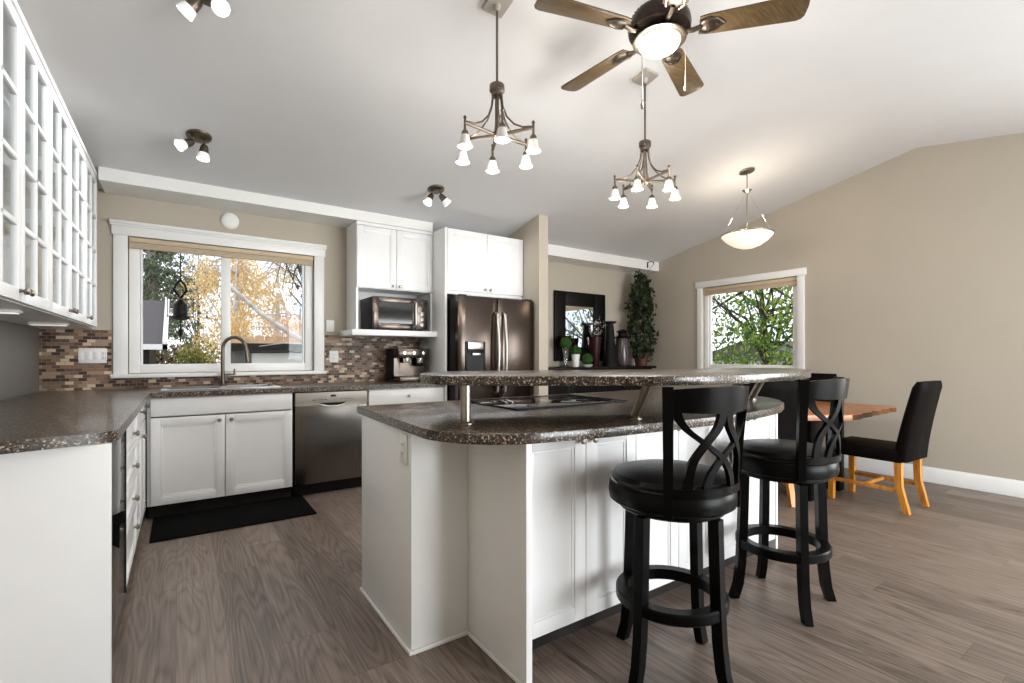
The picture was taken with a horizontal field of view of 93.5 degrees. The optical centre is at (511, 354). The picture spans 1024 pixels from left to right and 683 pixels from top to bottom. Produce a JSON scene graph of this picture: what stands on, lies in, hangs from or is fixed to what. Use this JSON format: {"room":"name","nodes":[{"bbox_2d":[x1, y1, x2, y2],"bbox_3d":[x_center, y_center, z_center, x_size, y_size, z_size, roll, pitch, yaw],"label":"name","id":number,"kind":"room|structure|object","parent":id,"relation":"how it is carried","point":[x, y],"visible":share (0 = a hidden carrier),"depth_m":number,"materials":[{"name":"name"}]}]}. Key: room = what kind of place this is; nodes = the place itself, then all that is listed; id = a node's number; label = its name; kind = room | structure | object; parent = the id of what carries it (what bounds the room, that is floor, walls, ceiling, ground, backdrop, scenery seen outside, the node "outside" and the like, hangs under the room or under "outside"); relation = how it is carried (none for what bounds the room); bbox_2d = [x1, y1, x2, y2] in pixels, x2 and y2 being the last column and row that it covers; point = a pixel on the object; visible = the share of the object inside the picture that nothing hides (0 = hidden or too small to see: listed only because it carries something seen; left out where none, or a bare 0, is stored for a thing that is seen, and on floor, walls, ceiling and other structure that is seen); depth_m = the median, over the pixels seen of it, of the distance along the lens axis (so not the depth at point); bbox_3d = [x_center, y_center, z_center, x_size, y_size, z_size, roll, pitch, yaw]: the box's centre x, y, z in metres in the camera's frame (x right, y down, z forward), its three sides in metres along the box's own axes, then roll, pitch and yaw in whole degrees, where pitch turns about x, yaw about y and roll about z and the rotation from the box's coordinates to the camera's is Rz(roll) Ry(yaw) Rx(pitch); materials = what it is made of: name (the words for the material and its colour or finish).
{"room":"kitchen","nodes":[
{"label":"kitchen","id":0,"kind":"room"},
{"bbox_2d":[39,189,641,500],"bbox_3d":[-0.798,-0.051,5.458,6.890,2.463,0.150,0,0,-34],"label":"wall","id":1,"kind":"structure","parent":0,"point":[615,285],"depth_m":4.55,"materials":[{"name":"beige paint"}]},
{"bbox_2d":[78,348,106,362],"bbox_3d":[-3.215,0.005,3.696,0.169,0.115,0.010,0,0,-34],"label":"switch plate","id":2,"kind":"object","parent":1,"relation":"attached to","point":[85,355],"visible":1,"depth_m":3.69,"materials":[{"name":"white plastic"}]},
{"bbox_2d":[102,351,106,359],"bbox_3d":[-3.157,0.005,3.733,0.032,0.068,0.002,0,0,-34],"label":"receptacle","id":3,"kind":"object","parent":2,"relation":"attached to","point":[104,353],"depth_m":3.73,"materials":[{"name":"white plastic"}]},
{"bbox_2d":[109,219,326,378],"bbox_3d":[-2.492,-0.438,4.247,1.620,1.239,0.175,0,0,-34],"label":"window","id":4,"kind":"structure","parent":1,"relation":"in","point":[120,229],"depth_m":4.08,"materials":[{"name":"white paint"}]},
{"bbox_2d":[129,237,312,265],"bbox_3d":[-2.478,-0.897,4.230,1.385,0.087,0.035,0,0,-34],"label":"window blind","id":5,"kind":"object","parent":4,"relation":"attached to","point":[136,243],"visible":1,"depth_m":4.17,"materials":[{"name":"beige fabric"}]},
{"bbox_2d":[39,329,418,390],"bbox_3d":[-2.239,0.036,4.377,2.990,0.460,0.008,0,0,-34],"label":"backsplash","id":6,"kind":"structure","parent":1,"relation":"attached to","point":[359,358],"depth_m":3.92,"materials":[{"name":"brown tile"}]},
{"bbox_2d":[221,213,238,228],"bbox_3d":[-2.461,-1.172,4.209,0.140,0.140,0.034,0,0,-34],"label":"smoke detector","id":7,"kind":"object","parent":1,"relation":"attached to","point":[228,220],"visible":1,"depth_m":4.20,"materials":[{"name":"white plastic"}]},
{"bbox_2d":[98,166,432,231],"bbox_3d":[-1.988,-1.307,4.341,2.613,0.094,0.350,0,0,-34],"label":"ceiling beam","id":8,"kind":"structure","parent":1,"relation":"attached to","point":[112,181],"depth_m":4.03,"materials":[{"name":"white paint"}]},
{"bbox_2d":[326,320,333,331],"bbox_3d":[-1.767,-0.282,4.688,0.075,0.115,0.010,0,0,-34],"label":"light switch","id":9,"kind":"object","parent":1,"relation":"attached to","point":[329,323],"visible":1,"depth_m":4.68,"materials":[{"name":"white plastic"}]},
{"bbox_2d":[329,351,337,361],"bbox_3d":[-1.739,0.015,4.708,0.085,0.115,0.009,0,0,-34],"label":"wall outlet","id":10,"kind":"object","parent":1,"relation":"attached to","point":[333,355],"visible":1,"depth_m":4.70,"materials":[{"name":"white plastic"}]},
{"bbox_2d":[339,221,436,337],"bbox_3d":[-1.226,-0.719,4.796,0.846,1.074,0.440,0,0,-34],"label":"upper cabinet","id":11,"kind":"object","parent":1,"relation":"attached to","point":[382,260],"visible":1,"depth_m":4.69,"materials":[{"name":"white paint"}]},
{"bbox_2d":[339,329,436,337],"bbox_3d":[-1.225,-0.209,4.795,0.846,0.054,0.438,0,0,-34],"label":"shelf","id":12,"kind":"object","parent":11,"relation":"attached to","point":[428,333],"depth_m":4.63,"materials":[{"name":"white paint"}]},
{"bbox_2d":[361,296,427,330],"bbox_3d":[-1.170,-0.396,4.811,0.555,0.318,0.418,0,0,-34],"label":"microwave oven","id":13,"kind":"object","parent":11,"relation":"in","point":[377,312],"visible":0.96,"depth_m":4.67,"materials":[{"name":"silver metal"}]},
{"bbox_2d":[554,290,604,360],"bbox_3d":[0.926,-0.381,6.521,0.915,0.922,0.035,0,0,-34],"label":"wall mirror","id":14,"kind":"object","parent":1,"relation":"attached to","point":[571,309],"visible":0.63,"depth_m":6.49,"materials":[{"name":"black metal"}]},
{"bbox_2d":[548,244,658,273],"bbox_3d":[1.005,-1.280,6.418,2.530,0.130,0.305,0,0,-34],"label":"trim","id":15,"kind":"structure","parent":1,"relation":"attached to","point":[560,254],"depth_m":6.40,"materials":[{"name":"white paint"}]},
{"bbox_2d":[17,0,1023,261],"bbox_3d":[1.470,-1.647,2.146,6.890,1.017,8.180,0,0,-34],"label":"ceiling","id":16,"kind":"structure","parent":0,"point":[361,105],"depth_m":3.26,"materials":[{"name":"white paint"}]},
{"bbox_2d":[174,129,211,161],"bbox_3d":[-2.146,-1.413,3.247,0.215,0.174,0.155,0,0,-34],"label":"ceiling spotlight","id":17,"kind":"object","parent":16,"relation":"attached to","point":[194,136],"visible":1,"depth_m":3.24,"materials":[{"name":"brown metal"}]},
{"bbox_2d":[176,0,230,21],"bbox_3d":[-1.455,-1.658,2.271,0.213,0.170,0.177,0,0,-34],"label":"ceiling spotlight","id":18,"kind":"object","parent":16,"relation":"attached to","point":[189,9],"visible":1,"depth_m":2.25,"materials":[{"name":"white glass"}]},
{"bbox_2d":[423,184,450,206],"bbox_3d":[-0.670,-1.406,4.293,0.243,0.176,0.155,0,0,-34],"label":"ceiling spotlight","id":19,"kind":"object","parent":16,"relation":"attached to","point":[433,189],"visible":1,"depth_m":4.27,"materials":[{"name":"white glass"}]},
{"bbox_2d":[456,0,540,173],"bbox_3d":[-0.078,-1.447,2.522,0.449,0.824,0.471,0,0,0],"label":"chandelier","id":20,"kind":"object","parent":16,"relation":"hanging from","point":[497,8],"visible":1,"depth_m":2.50,"materials":[{"name":"silver metal"}]},
{"bbox_2d":[609,67,680,208],"bbox_3d":[0.880,-1.445,3.188,0.450,0.824,0.471,0,0,38],"label":"chandelier","id":21,"kind":"object","parent":16,"relation":"hanging from","point":[646,76],"visible":1,"depth_m":3.18,"materials":[{"name":"white glass"}]},
{"bbox_2d":[534,0,809,108],"bbox_3d":[0.713,-1.583,2.464,1.288,0.730,1.249,0,0,-34],"label":"ceiling fan","id":22,"kind":"object","parent":16,"relation":"hanging from","point":[658,29],"visible":1,"depth_m":2.34,"materials":[{"name":"brown wood"}]},
{"bbox_2d":[720,167,774,248],"bbox_3d":[2.251,-1.397,4.617,0.472,0.759,0.472,0,0,-34],"label":"pendant light","id":23,"kind":"object","parent":16,"relation":"hanging from","point":[746,238],"visible":1,"depth_m":4.52,"materials":[{"name":"white glass"}]},
{"bbox_3d":[-1.045,-1.350,5.820,6.890,0.060,0.715,0,0,-34],"label":"trim","id":24,"kind":"structure","parent":16,"relation":"attached to","visible":0},
{"bbox_2d":[167,253,193,341],"bbox_3d":[-3.089,-0.720,4.490,0.150,1.200,0.150,0,0,10],"label":"hanging lantern","id":25,"kind":"object","parent":24,"relation":"hanging from","point":[180,308],"visible":0.98,"depth_m":4.47,"materials":[{"name":"black metal"}]},
{"bbox_2d":[507,214,547,395],"bbox_3d":[0.079,-0.143,5.426,0.120,2.646,0.895,0,0,-34],"label":"wall partition","id":26,"kind":"structure","parent":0,"point":[534,234],"depth_m":5.07,"materials":[{"name":"beige paint"}]},
{"bbox_2d":[112,468,1023,682],"bbox_3d":[1.470,1.240,2.146,6.890,0.120,8.180,0,0,-34],"label":"floor","id":27,"kind":"structure","parent":0,"point":[934,593],"depth_m":2.21,"materials":[{"name":"grey wood"}]},
{"bbox_2d":[0,431,125,682],"bbox_3d":[-1.844,0.743,1.747,0.663,0.874,0.636,0,0,-34],"label":"base cabinet","id":28,"kind":"object","parent":27,"relation":"on","point":[63,510],"visible":0.8,"depth_m":1.60,"materials":[{"name":"white paint"}]},
{"bbox_2d":[0,380,445,454],"bbox_3d":[-1.440,0.285,3.212,2.988,0.038,2.814,0,0,-34],"label":"countertop","id":29,"kind":"structure","parent":28,"relation":"on","point":[40,420],"depth_m":2.31,"materials":[{"name":"stone"}]},
{"bbox_2d":[160,384,280,390],"bbox_3d":[-2.365,0.352,3.932,0.804,0.186,0.444,0,0,-34],"label":"sink","id":30,"kind":"object","parent":29,"relation":"in","point":[182,388],"visible":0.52,"depth_m":3.96,"materials":[{"name":"silver metal"}]},
{"bbox_2d":[218,336,249,385],"bbox_3d":[-2.373,0.046,4.120,0.240,0.424,0.064,0,0,-18],"label":"faucet","id":31,"kind":"object","parent":29,"relation":"on","point":[246,351],"visible":1,"depth_m":4.09,"materials":[{"name":"grey metal"}]},
{"bbox_2d":[386,347,428,381],"bbox_3d":[-1.042,0.091,4.885,0.340,0.348,0.402,0,0,-34],"label":"espresso machine","id":32,"kind":"object","parent":29,"relation":"on","point":[402,364],"visible":0.91,"depth_m":4.82,"materials":[{"name":"silver metal"}]},
{"bbox_2d":[393,375,419,381],"bbox_3d":[-1.000,0.238,4.824,0.330,0.055,0.190,0,0,-34],"label":"drip tray","id":33,"kind":"object","parent":32,"relation":"on","point":[396,378],"depth_m":4.73,"materials":[{"name":"silver metal"}]},
{"bbox_2d":[126,416,139,586],"bbox_3d":[-2.199,0.743,2.316,0.651,0.874,0.694,0,0,-34],"label":"base cabinet","id":34,"kind":"object","parent":27,"relation":"on","point":[132,432],"visible":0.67,"depth_m":2.49,"materials":[{"name":"white paint"}]},
{"bbox_2d":[137,404,149,540],"bbox_3d":[-2.610,0.743,2.915,0.651,0.874,0.751,0,0,-34],"label":"base cabinet","id":35,"kind":"object","parent":27,"relation":"on","point":[141,438],"visible":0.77,"depth_m":3.05,"materials":[{"name":"white paint"}]},
{"bbox_2d":[147,392,291,518],"bbox_3d":[-2.341,0.743,3.899,0.953,0.874,0.611,0,0,-34],"label":"base cabinet","id":36,"kind":"object","parent":27,"relation":"on","point":[204,452],"visible":1,"depth_m":3.65,"materials":[{"name":"white paint"}]},
{"bbox_2d":[149,495,316,542],"bbox_3d":[-2.012,1.174,3.519,0.995,0.012,0.550,0,0,-34],"label":"floor mat","id":37,"kind":"object","parent":27,"relation":"on","point":[169,527],"visible":1,"depth_m":3.46,"materials":[{"name":"black rubber"}]},
{"bbox_2d":[291,389,366,495],"bbox_3d":[-1.694,0.746,4.350,0.606,0.868,0.597,0,0,-34],"label":"dishwasher","id":38,"kind":"object","parent":27,"relation":"on","point":[326,425],"visible":0.94,"depth_m":4.10,"materials":[{"name":"silver metal"}]},
{"bbox_2d":[365,386,443,404],"bbox_3d":[-1.125,0.743,4.731,0.746,0.874,0.611,0,0,-34],"label":"base cabinet","id":39,"kind":"object","parent":27,"relation":"on","point":[416,394],"visible":0.12,"depth_m":4.48,"materials":[{"name":"white paint"}]},
{"bbox_2d":[420,227,522,400],"bbox_3d":[-0.432,-0.037,5.221,0.942,2.435,0.646,0,0,-34],"label":"tall cabinet","id":40,"kind":"object","parent":27,"relation":"on","point":[470,263],"visible":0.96,"depth_m":4.91,"materials":[{"name":"white paint"}]},
{"bbox_2d":[447,294,533,400],"bbox_3d":[-0.341,0.299,5.112,0.897,1.762,0.899,0,0,-34],"label":"refrigerator","id":41,"kind":"object","parent":27,"relation":"on","point":[484,333],"visible":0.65,"depth_m":4.74,"materials":[{"name":"silver metal"}]},
{"bbox_2d":[360,414,777,682],"bbox_3d":[0.410,0.742,2.608,2.157,0.876,1.119,0,0,-34],"label":"kitchen island","id":42,"kind":"object","parent":27,"relation":"on","point":[516,550],"visible":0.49,"depth_m":1.97,"materials":[{"name":"white paint"}]},
{"bbox_2d":[400,433,407,464],"bbox_3d":[-0.440,0.380,1.953,0.009,0.120,0.075,0,0,-34],"label":"wall outlet","id":43,"kind":"object","parent":42,"relation":"attached to","point":[403,438],"visible":1,"depth_m":1.94,"materials":[{"name":"white plastic"}]},
{"bbox_2d":[401,440,403,457],"bbox_3d":[-0.443,0.380,1.951,0.002,0.068,0.032,0,0,-34],"label":"receptacle","id":44,"kind":"object","parent":43,"relation":"attached to","point":[402,441],"depth_m":1.95,"materials":[{"name":"white plastic"}]},
{"bbox_2d":[357,388,783,444],"bbox_3d":[0.533,0.285,2.639,2.418,0.038,1.308,0,0,-34],"label":"island countertop","id":45,"kind":"structure","parent":42,"relation":"on","point":[435,421],"depth_m":2.02,"materials":[{"name":"stone"}]},
{"bbox_2d":[471,394,627,410],"bbox_3d":[0.194,0.261,2.726,0.770,0.009,0.520,0,0,-34],"label":"cooktop","id":46,"kind":"object","parent":45,"relation":"in","point":[564,400],"visible":0.96,"depth_m":2.67,"materials":[{"name":"black glass"}]},
{"bbox_2d":[420,368,810,424],"bbox_3d":[0.697,0.172,2.265,2.205,0.187,0.812,0,0,-20],"label":"breakfast bar","id":47,"kind":"object","parent":45,"relation":"on","point":[646,378],"visible":0.87,"depth_m":1.91,"materials":[{"name":"stone"}]},
{"bbox_2d":[548,365,655,394],"bbox_3d":[1.052,0.666,6.350,2.090,1.028,0.430,0,0,-34],"label":"sideboard","id":48,"kind":"object","parent":27,"relation":"on","point":[552,390],"visible":0.1,"depth_m":6.11,"materials":[{"name":"brown wood"}]},
{"bbox_2d":[560,336,570,366],"bbox_3d":[0.691,-0.049,6.248,0.148,0.400,0.148,0,0,-34],"label":"goblet","id":49,"kind":"object","parent":48,"relation":"on","point":[561,337],"visible":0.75,"depth_m":6.22,"materials":[{"name":"clear glass"}]},
{"bbox_2d":[560,336,570,350],"bbox_3d":[0.691,-0.148,6.248,0.148,0.200,0.148,0,0,-34],"label":"potted plant","id":50,"kind":"object","parent":49,"relation":"on","point":[561,337],"depth_m":6.20,"materials":[{"name":"plant"}]},
{"bbox_2d":[560,337,571,349],"bbox_3d":[0.679,-0.039,6.086,0.166,0.381,0.164,0,0,-34],"label":"topiary","id":51,"kind":"object","parent":48,"relation":"on","point":[565,343],"visible":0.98,"depth_m":6.04,"materials":[{"name":"green plant"}]},
{"bbox_2d":[570,345,580,366],"bbox_3d":[0.814,0.011,6.155,0.145,0.281,0.151,0,0,-34],"label":"topiary","id":52,"kind":"object","parent":48,"relation":"on","point":[575,350],"visible":1,"depth_m":6.12,"materials":[{"name":"white paint"}]},
{"bbox_2d":[571,354,579,366],"bbox_3d":[0.814,0.071,6.157,0.110,0.161,0.110,0,0,-34],"label":"pot","id":53,"kind":"object","parent":52,"relation":"on","point":[575,357],"depth_m":6.12,"materials":[{"name":"white ceramic"}]},
{"bbox_2d":[581,353,592,366],"bbox_3d":[0.957,0.063,6.133,0.152,0.177,0.154,0,0,-34],"label":"topiary","id":54,"kind":"object","parent":48,"relation":"on","point":[587,359],"visible":1,"depth_m":6.09,"materials":[{"name":"green plant"}]},
{"bbox_2d":[585,316,603,366],"bbox_3d":[1.088,-0.187,6.372,0.243,0.677,0.196,0,0,20],"label":"flower vase","id":55,"kind":"object","parent":48,"relation":"on","point":[594,343],"visible":0.94,"depth_m":6.31,"materials":[{"name":"red ceramic"}]},
{"bbox_2d":[601,321,617,365],"bbox_3d":[1.323,-0.152,6.529,0.230,0.607,0.230,0,0,-34],"label":"vase","id":56,"kind":"object","parent":48,"relation":"on","point":[609,351],"visible":0.91,"depth_m":6.46,"materials":[{"name":"black ceramic"}]},
{"bbox_2d":[615,329,629,365],"bbox_3d":[1.510,-0.099,6.609,0.216,0.500,0.216,0,0,-34],"label":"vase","id":57,"kind":"object","parent":48,"relation":"on","point":[622,342],"visible":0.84,"depth_m":6.53,"materials":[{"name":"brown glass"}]},
{"bbox_2d":[623,270,658,365],"bbox_3d":[1.825,-0.533,6.810,0.536,1.368,0.503,0,0,-34],"label":"ivy","id":58,"kind":"object","parent":48,"relation":"on","point":[642,350],"visible":1,"depth_m":6.75,"materials":[{"name":"plant"}]},
{"bbox_2d":[633,352,649,365],"bbox_3d":[1.832,0.057,6.829,0.230,0.190,0.230,0,0,-34],"label":"pot","id":59,"kind":"object","parent":58,"relation":"on","point":[641,359],"depth_m":6.74,"materials":[{"name":"ceramic"}]},
{"bbox_2d":[609,383,749,682],"bbox_3d":[0.613,0.642,1.832,0.495,1.076,0.518,0,0,-34],"label":"bar stool","id":60,"kind":"object","parent":27,"relation":"on","point":[667,489],"visible":1,"depth_m":1.68,"materials":[{"name":"black wood"}]},
{"bbox_2d":[749,381,797,506],"bbox_3d":[1.992,0.690,3.954,0.430,0.990,0.636,0,0,-1],"label":"dining chair","id":61,"kind":"object","parent":27,"relation":"on","point":[786,392],"visible":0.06,"depth_m":3.67,"materials":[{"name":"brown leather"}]},
{"bbox_2d":[728,377,849,626],"bbox_3d":[1.319,0.642,2.322,0.466,1.076,0.504,0,0,-34],"label":"bar stool","id":62,"kind":"object","parent":27,"relation":"on","point":[799,462],"visible":0.94,"depth_m":2.17,"materials":[{"name":"black wood"}]},
{"bbox_2d":[794,373,836,401],"bbox_3d":[3.009,0.690,4.993,0.636,0.990,0.430,0,0,-34],"label":"dining chair","id":63,"kind":"object","parent":27,"relation":"on","point":[814,376],"visible":0.02,"depth_m":5.08,"materials":[{"name":"brown leather"}]},
{"bbox_2d":[805,401,895,501],"bbox_3d":[2.328,0.825,4.501,1.827,0.710,1.603,0,0,-34],"label":"dining table","id":64,"kind":"object","parent":27,"relation":"on","point":[852,411],"visible":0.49,"depth_m":4.08,"materials":[{"name":"brown wood"}]},
{"bbox_2d":[828,380,941,514],"bbox_3d":[2.950,0.690,3.840,0.430,0.990,0.636,0,0,-32],"label":"dining chair","id":65,"kind":"object","parent":27,"relation":"on","point":[912,443],"visible":0.92,"depth_m":3.65,"materials":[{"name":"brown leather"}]},
{"bbox_2d":[642,132,1023,480],"bbox_3d":[4.251,-0.388,4.049,0.150,3.135,7.880,0,0,-34],"label":"wall","id":66,"kind":"structure","parent":0,"point":[913,260],"depth_m":4.57,"materials":[{"name":"beige paint"}]},
{"bbox_2d":[695,267,806,368],"bbox_3d":[2.907,-0.366,5.941,0.170,1.212,1.400,0,0,-34],"label":"window","id":67,"kind":"structure","parent":66,"relation":"in","point":[799,289],"depth_m":5.82,"materials":[{"name":"white paint"}]},
{"bbox_2d":[703,277,796,295],"bbox_3d":[2.893,-0.838,5.932,0.035,0.097,1.188,0,0,-34],"label":"window blind","id":68,"kind":"object","parent":67,"relation":"attached to","point":[791,281],"visible":0.99,"depth_m":5.86,"materials":[{"name":"beige fabric"}]},
{"bbox_2d":[844,455,1023,497],"bbox_3d":[4.182,1.109,4.003,0.016,0.142,7.840,0,0,-34],"label":"baseboard","id":69,"kind":"structure","parent":66,"relation":"attached to","point":[990,484],"depth_m":4.33,"materials":[{"name":"white paint"}]},
{"bbox_3d":[-1.311,-0.387,0.242,0.150,3.135,7.880,0,0,-34],"label":"wall","id":70,"kind":"structure","parent":0,"visible":0},
{"bbox_2d":[0,321,38,400],"bbox_3d":[-2.684,0.033,2.386,0.006,0.464,2.770,0,0,-34],"label":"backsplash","id":71,"kind":"structure","parent":70,"relation":"attached to","point":[19,343],"depth_m":3.09,"materials":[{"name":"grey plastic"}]},
{"bbox_2d":[0,0,51,311],"bbox_3d":[-2.021,-0.755,1.763,0.387,1.110,0.973,0,0,-34],"label":"upper cabinet","id":72,"kind":"object","parent":70,"relation":"attached to","point":[25,75],"visible":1,"depth_m":1.95,"materials":[{"name":"white paint"}]},
{"bbox_2d":[0,309,22,313],"bbox_3d":[-2.256,-0.191,2.091,0.180,0.018,0.070,0,0,-34],"label":"light","id":73,"kind":"object","parent":72,"relation":"attached to","point":[2,311],"visible":1,"depth_m":2.10,"materials":[{"name":"white plastic"}]},
{"bbox_2d":[3,94,30,141],"bbox_3d":[-2.050,-0.985,1.743,0.293,0.018,0.937,0,0,-34],"label":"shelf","id":74,"kind":"object","parent":72,"relation":"attached to","point":[6,104],"depth_m":2.04,"materials":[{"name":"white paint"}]},
{"bbox_2d":[3,158,30,194],"bbox_3d":[-2.050,-0.740,1.743,0.293,0.018,0.937,0,0,-34],"label":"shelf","id":75,"kind":"object","parent":72,"relation":"attached to","point":[6,167],"depth_m":2.04,"materials":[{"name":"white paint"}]},
{"bbox_2d":[3,222,30,248],"bbox_3d":[-2.050,-0.495,1.743,0.293,0.018,0.937,0,0,-34],"label":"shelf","id":76,"kind":"object","parent":72,"relation":"attached to","point":[6,229],"depth_m":2.05,"materials":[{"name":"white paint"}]},
{"bbox_2d":[0,77,86,323],"bbox_3d":[-2.587,-0.755,2.590,0.387,1.110,1.024,0,0,-34],"label":"upper cabinet","id":77,"kind":"object","parent":70,"relation":"attached to","point":[68,153],"visible":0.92,"depth_m":2.62,"materials":[{"name":"white paint"}]},
{"bbox_2d":[27,322,68,325],"bbox_3d":[-2.866,-0.191,2.982,0.180,0.018,0.070,0,0,-34],"label":"light","id":78,"kind":"object","parent":77,"relation":"attached to","point":[29,323],"visible":0.99,"depth_m":2.96,"materials":[{"name":"white plastic"}]},
{"bbox_2d":[30,324,65,325],"bbox_3d":[-2.866,-0.183,2.982,0.160,0.004,0.052,0,0,-34],"label":"diffuser","id":79,"kind":"object","parent":78,"relation":"attached to","point":[30,324],"depth_m":2.97,"materials":[{"name":"white plastic"}]},
{"bbox_2d":[53,167,73,200],"bbox_3d":[-2.616,-0.985,2.570,0.293,0.018,0.988,0,0,-34],"label":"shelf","id":80,"kind":"object","parent":77,"relation":"attached to","point":[54,171],"depth_m":2.81,"materials":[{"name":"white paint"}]},
{"bbox_2d":[53,213,73,239],"bbox_3d":[-2.616,-0.740,2.570,0.293,0.018,0.988,0,0,-34],"label":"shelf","id":81,"kind":"object","parent":77,"relation":"attached to","point":[54,216],"depth_m":2.83,"materials":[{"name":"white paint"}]},
{"bbox_2d":[53,260,73,277],"bbox_3d":[-2.616,-0.495,2.570,0.293,0.018,0.988,0,0,-34],"label":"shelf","id":82,"kind":"object","parent":77,"relation":"attached to","point":[54,262],"depth_m":2.81,"materials":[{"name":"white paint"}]},
{"bbox_2d":[12,153,97,326],"bbox_3d":[-3.015,-0.755,3.215,0.387,1.110,0.487,0,0,-34],"label":"upper cabinet","id":83,"kind":"object","parent":70,"relation":"attached to","point":[91,174],"visible":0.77,"depth_m":3.29,"materials":[{"name":"white paint"}]},
{"bbox_2d":[32,326,93,328],"bbox_3d":[-3.254,-0.728,3.513,0.331,1.055,0.267,0,0,-34],"label":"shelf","id":84,"kind":"object","parent":70,"relation":"attached to","point":[32,326],"visible":0.09,"depth_m":3.51,"materials":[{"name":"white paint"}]},
{"label":"outside","id":85,"kind":"structure","parent":0,"visible":0},
{"bbox_3d":[-3.047,1.730,22.152,100.000,0.100,120.000,0,0,-34],"label":"ground","id":86,"kind":"structure","parent":85,"visible":0},
{"bbox_2d":[143,298,169,363],"bbox_3d":[-7.176,0.345,7.570,2.930,2.670,3.000,0,0,-34],"label":"garden shed","id":87,"kind":"object","parent":86,"relation":"on","point":[155,319],"visible":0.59,"depth_m":7.58,"materials":[{"name":"grey"}]},
{"bbox_2d":[143,249,209,347],"bbox_3d":[-12.206,-3.295,16.633,3.128,10.050,3.563,0,0,5],"label":"conifer tree","id":88,"kind":"object","parent":86,"relation":"on","point":[152,280],"visible":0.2,"depth_m":16.37,"materials":[{"name":"green plant"}]},
{"bbox_2d":[156,341,205,363],"bbox_3d":[-7.837,0.592,11.130,2.035,2.203,0.701,0,0,-34],"label":"shrub","id":89,"kind":"object","parent":86,"relation":"on","point":[166,357],"visible":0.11,"depth_m":11.00,"materials":[{"name":"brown plant"}]},
{"bbox_2d":[171,340,220,372],"bbox_3d":[-6.888,0.680,10.330,1.162,2.007,0.746,0,0,-34],"label":"shrub","id":90,"kind":"object","parent":86,"relation":"on","point":[199,357],"visible":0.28,"depth_m":10.28,"materials":[{"name":"green plant"}]},
{"bbox_2d":[157,254,250,361],"bbox_3d":[-15.940,-2.239,24.237,5.332,7.944,2.752,0,0,-34],"label":"tree","id":91,"kind":"object","parent":86,"relation":"on","point":[198,258],"visible":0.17,"depth_m":24.20,"materials":[{"name":"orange plant"}]},
{"bbox_2d":[177,257,269,363],"bbox_3d":[-7.790,-0.993,13.189,1.955,5.455,2.168,0,0,-14],"label":"birch tree","id":92,"kind":"object","parent":86,"relation":"on","point":[235,325],"visible":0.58,"depth_m":13.20,"materials":[{"name":"yellow plant"}]},
{"bbox_2d":[231,335,300,343],"bbox_3d":[-2.993,0.620,12.779,8.000,2.120,0.070,0,0,-34],"label":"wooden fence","id":93,"kind":"object","parent":86,"relation":"on","point":[248,339],"visible":0.04,"depth_m":10.96,"materials":[{"name":"brown wood"}]},
{"bbox_2d":[231,259,301,342],"bbox_3d":[-8.155,-1.293,16.075,2.632,6.054,2.467,0,0,-34],"label":"birch tree","id":94,"kind":"object","parent":86,"relation":"on","point":[277,301],"visible":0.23,"depth_m":15.97,"materials":[{"name":"yellow plant"}]},
{"bbox_2d":[231,343,301,371],"bbox_3d":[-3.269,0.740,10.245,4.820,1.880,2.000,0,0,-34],"label":"garage","id":95,"kind":"structure","parent":86,"relation":"on","point":[258,353],"depth_m":8.49,"materials":[{"name":"grey plastic"}]},
{"bbox_2d":[231,285,301,345],"bbox_3d":[-3.571,0.295,8.125,2.086,2.772,0.164,0,0,-34],"label":"branch","id":96,"kind":"object","parent":86,"relation":"on","point":[287,331],"visible":0.47,"depth_m":7.84,"materials":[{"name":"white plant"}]},
{"bbox_2d":[254,306,301,337],"bbox_3d":[-8.967,-0.193,20.876,4.677,3.853,2.509,0,0,-34],"label":"maple tree","id":97,"kind":"object","parent":86,"relation":"on","point":[294,318],"visible":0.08,"depth_m":20.07,"materials":[{"name":"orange plant"}]},
{"bbox_2d":[261,262,301,336],"bbox_3d":[-11.465,-2.515,27.227,5.260,8.496,2.448,0,0,-22],"label":"tree","id":98,"kind":"object","parent":86,"relation":"on","point":[290,266],"visible":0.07,"depth_m":27.07,"materials":[{"name":"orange plant"}]},
{"bbox_2d":[268,262,301,316],"bbox_3d":[-4.769,-1.092,10.834,1.472,5.660,1.460,0,0,-34],"label":"bare tree","id":99,"kind":"object","parent":86,"relation":"on","point":[298,267],"visible":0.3,"depth_m":10.73,"materials":[{"name":"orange plant"}]},
{"bbox_2d":[712,286,792,364],"bbox_3d":[4.756,-0.390,9.740,3.458,4.255,5.015,0,0,-34],"label":"leafy tree","id":100,"kind":"object","parent":86,"relation":"on","point":[766,314],"visible":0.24,"depth_m":9.44,"materials":[{"name":"green plant"}]},
{"bbox_2d":[712,337,792,364],"bbox_3d":[3.575,0.696,7.627,1.141,1.982,2.069,0,0,-26],"label":"shrub","id":101,"kind":"object","parent":86,"relation":"on","point":[782,355],"visible":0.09,"depth_m":7.31,"materials":[{"name":"green plant"}]},
{"bbox_2d":[712,340,792,364],"bbox_3d":[18.169,0.780,33.648,6.600,3.600,8.800,0,0,-34],"label":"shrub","id":102,"kind":"object","parent":86,"relation":"on","point":[783,349],"visible":0.04,"depth_m":31.92,"materials":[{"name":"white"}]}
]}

